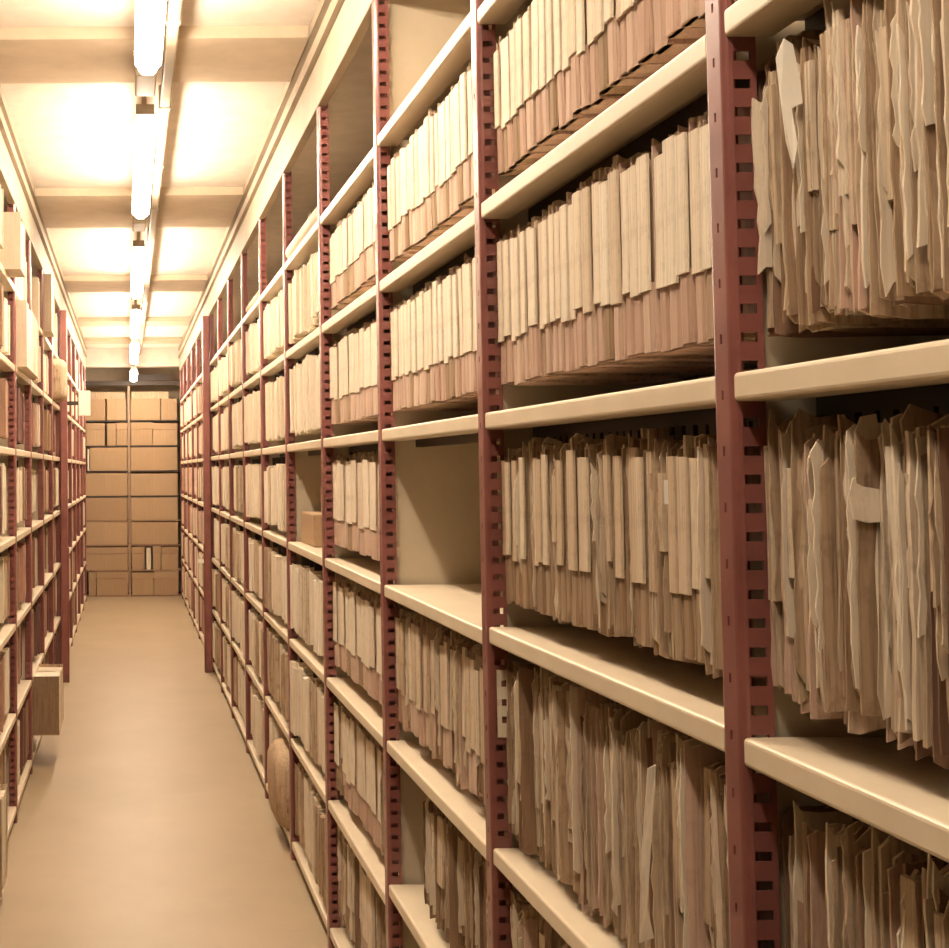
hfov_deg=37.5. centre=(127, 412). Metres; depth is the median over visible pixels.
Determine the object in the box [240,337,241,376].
bundle
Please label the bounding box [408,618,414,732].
folder
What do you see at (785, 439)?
folder
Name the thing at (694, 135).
folder
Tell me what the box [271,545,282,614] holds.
bundle
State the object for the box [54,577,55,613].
bundle
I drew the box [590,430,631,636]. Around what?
folder
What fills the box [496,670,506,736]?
plate
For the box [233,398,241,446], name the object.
bundle
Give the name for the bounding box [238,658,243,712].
bundle
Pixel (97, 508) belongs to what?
carton
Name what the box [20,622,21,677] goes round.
bundle
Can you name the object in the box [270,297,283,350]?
bundle
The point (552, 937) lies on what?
folder
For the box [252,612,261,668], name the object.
bundle
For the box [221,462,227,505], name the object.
bundle
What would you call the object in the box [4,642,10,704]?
bundle
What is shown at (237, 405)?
bundle
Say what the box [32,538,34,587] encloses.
bundle
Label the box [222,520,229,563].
bundle
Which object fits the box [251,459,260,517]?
bundle
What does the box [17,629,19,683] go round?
bundle
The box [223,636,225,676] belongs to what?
bundle
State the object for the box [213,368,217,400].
bundle
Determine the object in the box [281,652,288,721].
bundle
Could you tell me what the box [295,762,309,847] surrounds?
bundle
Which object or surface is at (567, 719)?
folder
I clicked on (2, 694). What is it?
bundle
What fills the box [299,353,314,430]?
bundle
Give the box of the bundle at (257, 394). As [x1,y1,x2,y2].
[254,391,260,442]
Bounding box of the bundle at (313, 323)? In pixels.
[307,254,318,331]
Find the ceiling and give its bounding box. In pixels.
[0,0,386,347]
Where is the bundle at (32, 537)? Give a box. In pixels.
[32,537,36,584]
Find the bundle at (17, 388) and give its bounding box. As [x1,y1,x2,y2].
[16,386,19,442]
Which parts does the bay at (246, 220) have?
rail, shelf, shelf, shelf, shelf, shelf, panel, shelf, shelf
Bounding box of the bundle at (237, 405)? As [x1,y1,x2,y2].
[236,403,240,445]
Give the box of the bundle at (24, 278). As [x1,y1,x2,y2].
[23,257,26,299]
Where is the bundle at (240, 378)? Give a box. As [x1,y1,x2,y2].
[239,339,241,382]
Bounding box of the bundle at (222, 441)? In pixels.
[221,414,228,450]
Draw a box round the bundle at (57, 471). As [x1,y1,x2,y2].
[53,463,58,505]
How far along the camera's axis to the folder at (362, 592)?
3.88 m
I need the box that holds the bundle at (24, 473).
[17,460,26,519]
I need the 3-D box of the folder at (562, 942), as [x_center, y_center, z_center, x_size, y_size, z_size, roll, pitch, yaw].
[0.837,0.955,2.094,0.291,0.285,0.054,0,-3,0]
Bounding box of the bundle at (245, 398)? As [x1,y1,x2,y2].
[244,391,253,442]
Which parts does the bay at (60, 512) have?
panel, shelf, shelf, rail, shelf, shelf, shelf, shelf, post, kick plate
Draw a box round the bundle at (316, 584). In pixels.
[312,574,323,655]
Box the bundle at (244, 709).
[243,672,245,728]
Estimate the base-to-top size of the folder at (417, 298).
0.288 m
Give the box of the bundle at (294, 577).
[290,555,309,633]
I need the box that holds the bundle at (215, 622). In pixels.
[212,621,218,659]
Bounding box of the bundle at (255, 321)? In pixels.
[249,321,255,372]
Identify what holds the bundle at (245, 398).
on the bay at (246, 220)
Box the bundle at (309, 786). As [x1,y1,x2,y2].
[304,777,316,863]
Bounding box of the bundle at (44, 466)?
[44,466,44,509]
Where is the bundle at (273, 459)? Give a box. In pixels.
[264,458,275,522]
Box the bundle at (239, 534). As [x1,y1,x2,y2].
[238,533,241,579]
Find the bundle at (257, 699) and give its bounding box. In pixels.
[253,695,263,753]
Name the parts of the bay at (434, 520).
shelf, shelf, shelf, shelf, shelf, shelf, hanging rail, hanging rail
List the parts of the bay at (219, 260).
rail, shelf, shelf, shelf, shelf, panel, shelf, shelf, shelf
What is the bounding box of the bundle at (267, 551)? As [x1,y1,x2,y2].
[264,542,278,611]
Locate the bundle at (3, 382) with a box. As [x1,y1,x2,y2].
[0,378,7,437]
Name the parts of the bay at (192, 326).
rail, shelf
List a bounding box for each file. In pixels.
[87,449,89,470]
[146,547,150,568]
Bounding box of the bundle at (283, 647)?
[280,644,287,700]
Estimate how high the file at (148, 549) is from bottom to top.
0.270 m
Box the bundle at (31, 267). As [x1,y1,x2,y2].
[31,267,31,310]
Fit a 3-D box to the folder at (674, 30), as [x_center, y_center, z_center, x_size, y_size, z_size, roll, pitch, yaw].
[0.821,-0.604,1.640,0.300,0.264,0.042,0,-3,0]
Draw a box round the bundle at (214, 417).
[213,417,214,450]
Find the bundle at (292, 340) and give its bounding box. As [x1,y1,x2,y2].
[288,279,303,343]
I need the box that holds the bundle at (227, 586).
[226,585,229,627]
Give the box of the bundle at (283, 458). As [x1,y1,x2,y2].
[274,457,284,524]
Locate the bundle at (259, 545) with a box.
[257,543,261,597]
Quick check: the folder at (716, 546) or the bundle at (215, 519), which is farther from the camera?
the bundle at (215, 519)
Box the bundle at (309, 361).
[303,349,320,433]
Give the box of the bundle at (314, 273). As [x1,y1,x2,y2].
[310,252,328,317]
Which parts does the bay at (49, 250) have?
panel, shelf, shelf, rail, shelf, shelf, shelf, shelf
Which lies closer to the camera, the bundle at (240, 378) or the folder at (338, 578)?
the folder at (338, 578)
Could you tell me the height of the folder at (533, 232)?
0.288 m
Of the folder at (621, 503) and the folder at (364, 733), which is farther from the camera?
the folder at (364, 733)
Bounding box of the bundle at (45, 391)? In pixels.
[44,354,46,392]
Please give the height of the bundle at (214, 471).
0.323 m
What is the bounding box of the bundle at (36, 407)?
[35,404,37,446]
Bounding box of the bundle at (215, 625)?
[215,625,219,665]
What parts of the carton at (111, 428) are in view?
lid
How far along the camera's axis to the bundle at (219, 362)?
9.20 m
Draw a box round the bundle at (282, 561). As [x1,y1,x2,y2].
[281,556,286,619]
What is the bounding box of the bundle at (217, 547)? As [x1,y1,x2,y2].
[215,521,219,558]
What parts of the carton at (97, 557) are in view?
lid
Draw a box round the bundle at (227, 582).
[225,580,229,615]
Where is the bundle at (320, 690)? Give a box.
[317,687,335,773]
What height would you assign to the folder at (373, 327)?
0.288 m
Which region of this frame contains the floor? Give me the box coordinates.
[0,596,327,947]
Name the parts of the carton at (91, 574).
lid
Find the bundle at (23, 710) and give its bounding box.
[20,705,25,767]
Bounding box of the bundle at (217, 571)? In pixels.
[214,569,219,600]
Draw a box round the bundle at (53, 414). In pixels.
[47,414,54,452]
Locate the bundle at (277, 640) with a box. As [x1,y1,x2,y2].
[273,636,286,701]
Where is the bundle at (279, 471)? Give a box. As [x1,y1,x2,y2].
[277,464,284,531]
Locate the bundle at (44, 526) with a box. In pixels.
[44,526,45,568]
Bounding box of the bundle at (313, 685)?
[309,679,323,763]
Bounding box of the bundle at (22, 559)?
[17,542,25,601]
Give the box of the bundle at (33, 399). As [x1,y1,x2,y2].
[32,398,39,446]
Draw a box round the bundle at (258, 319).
[257,319,259,363]
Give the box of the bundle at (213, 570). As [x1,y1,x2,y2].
[212,566,218,606]
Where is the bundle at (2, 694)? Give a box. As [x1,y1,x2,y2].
[0,654,4,731]
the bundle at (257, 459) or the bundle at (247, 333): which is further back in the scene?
the bundle at (247, 333)
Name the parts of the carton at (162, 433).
lid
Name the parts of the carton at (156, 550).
lid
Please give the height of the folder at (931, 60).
0.311 m
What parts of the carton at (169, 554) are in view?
lid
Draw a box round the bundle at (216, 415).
[216,415,216,448]
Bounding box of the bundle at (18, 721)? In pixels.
[17,719,19,784]
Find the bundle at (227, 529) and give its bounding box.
[225,523,235,567]
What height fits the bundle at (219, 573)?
0.308 m
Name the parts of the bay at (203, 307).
rail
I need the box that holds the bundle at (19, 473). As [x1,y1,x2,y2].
[17,467,21,522]
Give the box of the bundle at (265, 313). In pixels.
[263,303,277,358]
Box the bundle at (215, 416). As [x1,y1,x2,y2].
[214,416,218,452]
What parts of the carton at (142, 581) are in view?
lid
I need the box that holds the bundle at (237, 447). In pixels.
[232,400,242,448]
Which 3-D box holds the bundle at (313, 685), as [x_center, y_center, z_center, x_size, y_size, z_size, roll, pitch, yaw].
[0.798,1.099,4.757,0.266,0.318,0.161,0,-3,0]
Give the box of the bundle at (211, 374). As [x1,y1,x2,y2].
[210,366,217,401]
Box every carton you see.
[86,399,105,419]
[86,423,104,445]
[86,473,126,495]
[86,497,127,519]
[86,521,127,544]
[86,546,127,569]
[88,571,96,594]
[90,392,124,399]
[90,447,126,470]
[96,571,127,594]
[107,399,125,419]
[107,424,115,445]
[116,423,126,445]
[130,422,152,444]
[131,392,168,399]
[131,399,159,419]
[131,447,176,469]
[131,473,177,495]
[131,497,177,519]
[131,521,177,543]
[131,546,144,569]
[132,571,153,594]
[152,423,176,444]
[152,546,160,568]
[153,571,178,594]
[160,399,176,419]
[161,546,177,568]
[301,511,321,546]
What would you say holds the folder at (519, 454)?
on the bay at (679, 695)
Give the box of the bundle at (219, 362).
[218,356,227,395]
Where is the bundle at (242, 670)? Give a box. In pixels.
[241,667,244,715]
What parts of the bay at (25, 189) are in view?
shelf, shelf, panel, shelf, rail, shelf, shelf, shelf, shelf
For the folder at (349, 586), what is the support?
on the bay at (338, 28)
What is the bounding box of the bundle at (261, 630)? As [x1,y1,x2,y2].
[260,628,262,684]
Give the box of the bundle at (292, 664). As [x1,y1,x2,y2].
[289,658,303,735]
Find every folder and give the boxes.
[313,796,325,885]
[329,339,341,424]
[330,237,343,308]
[332,233,350,307]
[333,342,377,423]
[333,452,352,544]
[333,574,344,666]
[334,699,340,791]
[335,220,352,302]
[337,452,357,546]
[337,577,349,668]
[337,825,344,925]
[338,218,356,300]
[338,333,377,422]
[339,456,348,547]
[339,581,349,671]
[340,333,346,420]
[340,701,345,799]
[342,213,360,297]
[342,708,350,801]
[342,834,348,931]
[343,328,376,421]
[345,451,368,550]
[345,580,359,676]
[346,713,352,810]
[347,843,349,917]
[348,207,366,294]
[348,329,377,420]
[348,586,353,679]
[349,845,360,947]
[350,451,375,550]
[350,582,365,683]
[350,715,359,815]
[353,213,368,290]
[353,328,377,419]
[354,201,374,289]
[356,588,370,686]
[356,722,363,821]
[357,450,377,555]
[358,193,375,284]
[359,322,371,416]
[359,862,362,947]
[360,590,374,690]
[360,727,368,830]
[361,868,367,947]
[362,451,377,555]
[364,195,375,279]
[364,323,377,416]
[365,592,380,696]
[366,319,391,416]
[366,733,372,836]
[367,182,389,277]
[367,875,371,947]
[369,449,391,560]
[369,596,380,700]
[370,736,379,847]
[371,320,377,414]
[371,882,377,947]
[372,186,389,273]
[376,602,381,704]
[377,745,382,849]
[377,894,385,947]
[378,464,379,528]
[380,604,394,680]
[380,753,384,855]
[387,164,408,261]
[390,304,498,410]
[391,151,410,258]
[392,461,393,559]
[394,300,498,409]
[394,605,396,716]
[395,155,417,256]
[395,609,417,722]
[396,762,398,872]
[398,299,407,407]
[400,142,420,251]
[400,613,414,731]
[401,301,406,406]
[403,142,425,249]
[403,296,498,407]
[405,613,418,727]
[407,134,413,245]
[407,291,467,406]
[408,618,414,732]
[410,129,430,245]
[411,291,498,406]
[411,614,420,737]
[414,129,433,242]
[415,615,432,746]
[416,296,421,404]
[418,121,438,239]
[419,281,461,404]
[421,124,442,235]
[423,630,428,746]
[423,797,432,905]
[424,107,447,232]
[424,280,477,403]
[427,286,435,400]
[427,621,443,758]
[427,802,445,928]
[429,111,453,229]
[431,626,449,752]
[432,275,448,400]
[433,629,452,761]
[434,103,456,224]
[437,816,448,941]
[438,97,460,222]
[438,275,477,400]
[439,635,451,768]
[441,93,465,219]
[442,268,477,399]
[443,630,465,767]
[443,817,465,947]
[445,84,469,216]
[446,265,461,396]
[449,637,478,772]
[450,81,473,212]
[452,266,477,396]
[453,72,473,205]
[453,643,479,789]
[456,827,465,945]
[458,254,498,394]
[460,61,473,201]
[462,257,473,392]
[462,643,472,772]
[464,644,481,793]
[464,836,477,947]
[465,258,476,391]
[467,68,473,197]
[469,646,482,796]
[472,255,498,393]
[472,850,483,947]
[474,654,484,805]
[479,668,484,803]
[482,856,487,947]
[489,58,494,190]
[493,36,520,174]
[493,240,498,377]
[497,234,514,384]
[500,32,525,173]
[501,438,531,603]
[501,659,506,818]
[502,228,516,382]
[503,21,532,168]
[504,448,519,601]
[505,660,539,838]
[505,883,508,939]
[509,13,540,163]
[510,225,669,385]
[510,891,529,940]
[511,437,544,604]
[511,901,537,947]
[512,224,678,383]
[513,436,551,609]
[513,667,537,854]
[514,669,533,839]
[515,12,549,158]
[518,436,555,608]
[519,222,687,379]
[522,5,559,151]
[526,217,693,377]
[529,216,542,376]
[529,436,561,612]
[531,0,565,144]
[531,680,538,855]
[532,435,567,611]
[533,666,552,870]
[534,435,572,614]
[537,911,545,947]
[538,0,576,138]
[538,209,714,376]
[538,667,560,865]
[541,204,714,373]
[541,443,564,615]
[543,675,571,875]
[544,921,560,947]
[545,0,578,130]
[548,200,683,371]
[548,681,582,873]
[549,434,587,623]
[552,683,572,884]
[553,0,585,129]
[554,211,565,371]
[556,433,594,621]
[558,937,565,947]
[559,192,745,371]
[561,0,598,123]
[565,691,577,893]
[566,432,602,608]
[566,432,610,626]
[567,0,604,113]
[568,204,756,369]
[570,685,610,911]
[572,176,694,366]
[576,0,610,109]
[577,431,617,626]
[580,167,756,366]
[580,431,624,629]
[580,700,619,915]
[586,0,625,104]
[589,706,602,915]
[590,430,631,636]
[591,167,664,361]
[593,0,635,93]
[596,429,639,633]
[598,164,614,360]
[599,703,631,934]
[603,429,640,636]
[604,0,649,85]
[607,150,714,361]
[608,707,617,928]
[609,708,652,945]
[613,445,633,636]
[616,0,653,76]
[620,152,714,355]
[621,0,666,72]
[624,728,644,947]
[626,434,644,647]
[627,151,650,353]
[628,427,674,643]
[632,0,678,62]
[633,426,685,646]
[634,719,662,947]
[636,138,713,353]
[646,425,697,658]
[651,721,686,947]
[653,0,699,53]
[654,152,713,352]
[657,424,708,664]
[658,731,692,947]
[662,125,713,349]
[664,424,716,660]
[666,0,705,38]
[669,742,683,947]
[674,115,713,344]
[675,735,724,947]
[676,435,697,659]
[680,0,705,26]
[688,112,755,343]
[689,434,705,662]
[697,421,752,677]
[698,0,705,18]
[700,121,755,339]
[700,760,725,947]
[707,772,729,947]
[711,420,758,669]
[724,784,727,867]
[737,107,755,332]
[747,446,765,678]
[751,55,948,337]
[756,771,772,947]
[763,409,824,693]
[766,63,780,281]
[768,29,825,323]
[780,414,839,702]
[781,804,838,947]
[791,36,948,332]
[791,37,948,325]
[791,409,861,719]
[792,801,859,947]
[804,39,865,314]
[806,411,879,712]
[817,33,844,311]
[823,0,869,315]
[825,821,869,947]
[827,823,848,947]
[831,0,869,310]
[834,409,899,734]
[836,826,888,947]
[840,408,905,716]
[845,0,869,312]
[855,0,948,318]
[862,826,938,947]
[866,0,916,307]
[875,25,948,305]
[877,406,938,749]
[884,404,948,748]
[885,0,936,296]
[896,859,948,947]
[903,414,948,768]
[906,0,942,293]
[918,0,948,299]
[921,853,948,947]
[927,425,948,755]
[934,901,948,947]
[940,0,948,226]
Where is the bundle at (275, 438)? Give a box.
[274,371,284,439]
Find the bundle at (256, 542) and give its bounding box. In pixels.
[254,535,261,593]
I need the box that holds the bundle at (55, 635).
[54,633,56,663]
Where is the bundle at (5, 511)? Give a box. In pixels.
[4,466,6,530]
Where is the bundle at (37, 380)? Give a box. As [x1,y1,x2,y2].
[31,346,40,382]
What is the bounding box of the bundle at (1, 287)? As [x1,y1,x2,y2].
[0,285,2,348]
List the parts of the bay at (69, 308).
rail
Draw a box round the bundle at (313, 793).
[311,790,319,871]
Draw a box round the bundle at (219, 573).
[218,573,219,613]
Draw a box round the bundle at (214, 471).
[212,462,218,504]
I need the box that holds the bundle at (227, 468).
[225,467,228,508]
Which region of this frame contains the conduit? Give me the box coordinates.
[138,0,181,354]
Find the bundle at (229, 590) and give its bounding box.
[229,590,230,632]
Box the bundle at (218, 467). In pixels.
[217,467,218,502]
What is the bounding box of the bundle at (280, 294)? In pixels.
[278,289,283,348]
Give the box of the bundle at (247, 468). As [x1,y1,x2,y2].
[245,459,256,516]
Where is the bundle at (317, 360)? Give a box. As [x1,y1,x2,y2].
[315,354,330,428]
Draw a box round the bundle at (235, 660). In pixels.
[233,656,238,704]
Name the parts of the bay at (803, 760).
shelf, hanging rail, shelf, shelf, hanging rail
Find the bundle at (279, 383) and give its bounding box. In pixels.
[275,376,284,438]
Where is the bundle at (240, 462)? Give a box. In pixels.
[234,461,241,510]
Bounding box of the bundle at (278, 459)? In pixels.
[268,457,281,524]
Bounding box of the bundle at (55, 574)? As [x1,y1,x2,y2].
[54,574,56,613]
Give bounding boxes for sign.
[67,391,89,415]
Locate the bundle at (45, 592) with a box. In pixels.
[44,591,46,636]
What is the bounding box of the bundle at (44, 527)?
[44,527,44,569]
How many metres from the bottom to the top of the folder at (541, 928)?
0.279 m
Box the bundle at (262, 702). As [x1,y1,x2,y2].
[262,702,263,767]
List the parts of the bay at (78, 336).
rail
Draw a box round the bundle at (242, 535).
[240,530,250,583]
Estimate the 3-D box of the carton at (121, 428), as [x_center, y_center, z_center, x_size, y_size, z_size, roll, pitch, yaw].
[-0.073,0.279,16.691,0.138,0.283,0.368,0,-3,0]
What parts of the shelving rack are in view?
shelf, shelf, shelf, shelf, shelf, shelf, shelf, shelf, rail, shelf, shelf, shelf, shelf, shelf, shelf, shelf, shelf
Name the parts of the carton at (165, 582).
lid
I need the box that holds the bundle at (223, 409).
[217,409,223,451]
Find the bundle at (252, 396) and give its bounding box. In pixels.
[251,387,259,440]
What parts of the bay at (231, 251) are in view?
rail, shelf, shelf, shelf, shelf, panel, shelf, shelf, shelf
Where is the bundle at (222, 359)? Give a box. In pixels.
[221,357,227,392]
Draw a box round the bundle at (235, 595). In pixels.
[234,592,242,642]
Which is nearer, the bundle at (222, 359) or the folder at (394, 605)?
the folder at (394, 605)
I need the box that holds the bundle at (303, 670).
[297,662,312,743]
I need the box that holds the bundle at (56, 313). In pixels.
[55,313,56,353]
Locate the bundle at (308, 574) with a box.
[303,562,322,644]
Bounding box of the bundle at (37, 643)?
[32,603,40,655]
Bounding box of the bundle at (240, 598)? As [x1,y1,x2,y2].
[238,596,243,641]
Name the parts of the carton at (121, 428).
lid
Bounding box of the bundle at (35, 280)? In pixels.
[32,277,39,325]
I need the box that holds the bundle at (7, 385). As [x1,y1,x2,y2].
[0,385,7,438]
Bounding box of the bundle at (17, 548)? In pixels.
[17,548,18,608]
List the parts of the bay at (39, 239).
panel, shelf, rail, shelf, shelf, shelf, shelf, shelf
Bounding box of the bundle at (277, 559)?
[273,547,286,615]
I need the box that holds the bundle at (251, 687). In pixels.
[250,681,254,736]
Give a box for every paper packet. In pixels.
[0,184,3,248]
[0,212,24,277]
[0,784,7,897]
[7,300,38,378]
[32,274,54,336]
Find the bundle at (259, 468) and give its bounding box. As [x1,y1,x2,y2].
[258,464,260,517]
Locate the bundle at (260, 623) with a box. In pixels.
[259,622,262,676]
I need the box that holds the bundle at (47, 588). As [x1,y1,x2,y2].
[45,586,48,630]
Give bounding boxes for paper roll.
[246,291,258,312]
[285,206,317,258]
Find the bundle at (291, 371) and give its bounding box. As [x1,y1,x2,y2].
[289,361,301,432]
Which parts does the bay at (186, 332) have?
rail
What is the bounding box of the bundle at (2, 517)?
[0,463,4,534]
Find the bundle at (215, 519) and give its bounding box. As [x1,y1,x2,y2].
[214,519,218,545]
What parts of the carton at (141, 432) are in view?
lid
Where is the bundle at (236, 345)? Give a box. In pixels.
[234,338,241,383]
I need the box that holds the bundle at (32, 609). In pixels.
[32,609,33,660]
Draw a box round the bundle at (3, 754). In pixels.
[0,743,5,783]
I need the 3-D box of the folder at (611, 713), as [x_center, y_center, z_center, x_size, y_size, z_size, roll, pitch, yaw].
[0.830,0.572,1.855,0.297,0.328,0.040,0,-3,0]
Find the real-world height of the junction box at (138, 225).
0.094 m
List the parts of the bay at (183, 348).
rail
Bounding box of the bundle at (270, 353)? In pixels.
[268,296,283,356]
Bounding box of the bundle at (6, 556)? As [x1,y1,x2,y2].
[0,553,9,617]
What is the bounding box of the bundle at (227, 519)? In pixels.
[221,519,227,560]
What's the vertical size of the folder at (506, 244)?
0.287 m
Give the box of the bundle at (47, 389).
[43,351,48,394]
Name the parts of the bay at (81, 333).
rail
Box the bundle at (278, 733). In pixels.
[274,723,285,739]
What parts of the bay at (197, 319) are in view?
rail, shelf, panel, shelf, shelf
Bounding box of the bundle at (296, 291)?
[293,264,309,337]
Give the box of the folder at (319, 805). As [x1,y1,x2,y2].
[313,796,325,885]
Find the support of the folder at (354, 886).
on the bay at (338, 28)
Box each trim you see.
[78,317,189,326]
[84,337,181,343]
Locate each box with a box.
[33,664,62,735]
[132,214,145,231]
[135,65,156,95]
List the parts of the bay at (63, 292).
rail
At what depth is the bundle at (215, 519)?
9.95 m
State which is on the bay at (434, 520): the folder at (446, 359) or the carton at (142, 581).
the folder at (446, 359)
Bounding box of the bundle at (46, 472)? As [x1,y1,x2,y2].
[44,470,48,510]
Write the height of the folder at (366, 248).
0.267 m
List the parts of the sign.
arm, plate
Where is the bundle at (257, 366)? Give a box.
[254,324,259,370]
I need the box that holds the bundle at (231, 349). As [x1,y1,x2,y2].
[229,345,241,386]
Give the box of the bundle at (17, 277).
[17,277,19,292]
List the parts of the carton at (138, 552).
lid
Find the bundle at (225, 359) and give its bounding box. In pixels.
[224,353,227,390]
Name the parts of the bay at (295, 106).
rail, shelf, shelf, shelf, shelf, shelf, shelf, panel, hanging rail, shelf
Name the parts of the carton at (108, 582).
lid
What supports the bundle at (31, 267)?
on the bay at (39, 239)
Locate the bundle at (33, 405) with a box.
[32,403,34,446]
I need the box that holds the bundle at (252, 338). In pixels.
[250,318,259,373]
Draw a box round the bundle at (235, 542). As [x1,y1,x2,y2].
[232,526,243,578]
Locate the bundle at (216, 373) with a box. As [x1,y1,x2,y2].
[215,366,217,399]
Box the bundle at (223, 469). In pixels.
[222,462,228,506]
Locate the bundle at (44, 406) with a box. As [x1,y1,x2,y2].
[37,406,50,450]
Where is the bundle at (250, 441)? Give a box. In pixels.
[247,388,260,443]
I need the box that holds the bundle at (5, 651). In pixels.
[0,647,9,714]
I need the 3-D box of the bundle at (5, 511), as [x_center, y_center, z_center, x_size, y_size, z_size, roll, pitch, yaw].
[-0.662,0.354,5.671,0.266,0.310,0.210,0,-3,0]
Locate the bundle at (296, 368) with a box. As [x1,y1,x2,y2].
[294,363,320,435]
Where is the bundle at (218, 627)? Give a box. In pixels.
[216,626,219,668]
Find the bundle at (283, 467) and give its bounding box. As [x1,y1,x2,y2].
[281,464,295,531]
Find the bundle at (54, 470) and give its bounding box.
[53,467,55,504]
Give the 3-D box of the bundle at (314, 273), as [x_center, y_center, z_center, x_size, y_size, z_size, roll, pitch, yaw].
[0.781,-0.471,4.573,0.266,0.272,0.193,0,-3,0]
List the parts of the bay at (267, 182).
rail, shelf, shelf, shelf, shelf, panel, shelf, shelf, shelf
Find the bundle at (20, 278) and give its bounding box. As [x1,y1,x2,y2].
[19,277,22,297]
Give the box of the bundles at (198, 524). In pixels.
[55,353,214,653]
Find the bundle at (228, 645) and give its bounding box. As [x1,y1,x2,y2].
[227,644,230,690]
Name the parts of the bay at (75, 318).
rail, shelf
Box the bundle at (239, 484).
[236,460,242,511]
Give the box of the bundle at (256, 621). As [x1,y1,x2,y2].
[254,616,262,678]
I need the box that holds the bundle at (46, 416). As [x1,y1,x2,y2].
[37,409,49,449]
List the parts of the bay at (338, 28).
shelf, rail, shelf, shelf, shelf, shelf, panel, shelf, shelf, hanging rail, hanging rail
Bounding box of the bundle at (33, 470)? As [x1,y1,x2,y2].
[32,469,35,512]
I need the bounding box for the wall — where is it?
[85,367,201,591]
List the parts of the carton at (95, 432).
lid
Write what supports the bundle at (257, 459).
on the bay at (246, 220)
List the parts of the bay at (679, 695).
shelf, shelf, panel, shelf, shelf, shelf, hanging rail, hanging rail, panel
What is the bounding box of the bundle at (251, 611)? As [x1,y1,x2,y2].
[249,609,257,661]
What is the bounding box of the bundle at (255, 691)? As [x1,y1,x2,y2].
[252,684,260,695]
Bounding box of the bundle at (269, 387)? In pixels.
[265,375,284,440]
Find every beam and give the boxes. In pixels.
[0,25,308,83]
[35,187,242,227]
[64,275,206,291]
[71,347,217,367]
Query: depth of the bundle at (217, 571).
10.08 m
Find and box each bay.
[0,85,19,836]
[7,145,34,805]
[24,195,46,759]
[37,228,54,663]
[47,251,69,682]
[55,272,68,463]
[66,292,72,646]
[71,305,77,636]
[72,322,80,624]
[76,330,83,612]
[83,341,86,603]
[178,344,186,600]
[181,334,191,609]
[184,326,195,618]
[188,312,198,632]
[193,297,203,643]
[199,284,215,510]
[202,260,224,683]
[214,238,237,706]
[223,211,250,740]
[236,165,264,784]
[253,108,289,842]
[276,38,337,928]
[309,0,398,947]
[370,0,506,947]
[470,0,766,947]
[705,0,948,947]
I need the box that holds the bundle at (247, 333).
[246,330,255,374]
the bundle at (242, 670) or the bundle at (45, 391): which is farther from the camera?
the bundle at (45, 391)
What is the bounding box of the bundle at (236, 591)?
[231,590,239,637]
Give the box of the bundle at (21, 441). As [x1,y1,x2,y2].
[16,391,23,444]
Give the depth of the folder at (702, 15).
1.56 m
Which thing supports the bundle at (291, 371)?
on the bay at (295, 106)
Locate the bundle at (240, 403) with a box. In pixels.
[238,400,242,445]
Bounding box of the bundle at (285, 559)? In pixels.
[284,557,286,624]
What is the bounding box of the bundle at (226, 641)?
[224,637,230,684]
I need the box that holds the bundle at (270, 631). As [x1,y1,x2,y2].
[267,627,277,694]
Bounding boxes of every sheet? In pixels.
[639,765,655,942]
[776,39,802,167]
[849,414,879,522]
[875,522,891,719]
[881,418,889,458]
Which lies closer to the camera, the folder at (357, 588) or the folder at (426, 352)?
the folder at (426, 352)
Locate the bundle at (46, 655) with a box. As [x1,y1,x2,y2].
[45,650,47,663]
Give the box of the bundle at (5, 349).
[1,297,9,354]
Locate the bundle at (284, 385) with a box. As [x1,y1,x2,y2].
[284,385,284,433]
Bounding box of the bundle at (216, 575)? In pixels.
[215,574,217,610]
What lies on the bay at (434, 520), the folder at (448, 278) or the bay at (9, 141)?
the folder at (448, 278)
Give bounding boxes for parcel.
[53,359,67,401]
[267,738,289,828]
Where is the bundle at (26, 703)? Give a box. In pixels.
[23,699,28,759]
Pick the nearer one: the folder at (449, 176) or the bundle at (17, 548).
the folder at (449, 176)
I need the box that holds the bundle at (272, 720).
[269,714,276,745]
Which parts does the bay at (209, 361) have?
kick plate, post, rail, shelf, shelf, shelf, shelf, panel, shelf, shelf, shelf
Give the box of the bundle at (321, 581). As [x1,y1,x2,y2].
[321,581,323,652]
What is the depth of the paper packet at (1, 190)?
5.03 m
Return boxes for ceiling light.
[130,300,140,338]
[130,339,138,363]
[130,364,137,381]
[131,232,145,297]
[132,96,155,218]
[135,0,165,74]
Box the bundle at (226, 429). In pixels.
[224,407,228,449]
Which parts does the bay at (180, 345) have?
rail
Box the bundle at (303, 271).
[299,258,311,332]
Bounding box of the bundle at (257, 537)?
[248,533,259,590]
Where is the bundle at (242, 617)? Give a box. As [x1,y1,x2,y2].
[240,601,244,655]
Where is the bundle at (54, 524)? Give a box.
[54,524,54,562]
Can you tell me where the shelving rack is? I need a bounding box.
[85,374,195,596]
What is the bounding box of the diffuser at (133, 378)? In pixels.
[130,371,137,381]
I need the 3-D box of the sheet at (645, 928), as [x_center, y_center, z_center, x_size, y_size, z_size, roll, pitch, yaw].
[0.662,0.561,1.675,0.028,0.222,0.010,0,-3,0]
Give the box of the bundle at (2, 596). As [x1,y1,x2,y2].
[0,557,4,622]
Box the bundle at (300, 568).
[298,560,313,643]
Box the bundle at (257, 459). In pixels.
[250,459,258,517]
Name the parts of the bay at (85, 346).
rail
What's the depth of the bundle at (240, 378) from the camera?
7.73 m
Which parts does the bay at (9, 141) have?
panel, shelf, shelf, shelf, rail, shelf, shelf, shelf, shelf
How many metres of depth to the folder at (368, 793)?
3.73 m
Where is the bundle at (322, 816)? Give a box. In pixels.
[319,812,336,906]
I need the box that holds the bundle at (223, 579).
[222,578,228,621]
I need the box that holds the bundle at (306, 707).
[303,672,320,751]

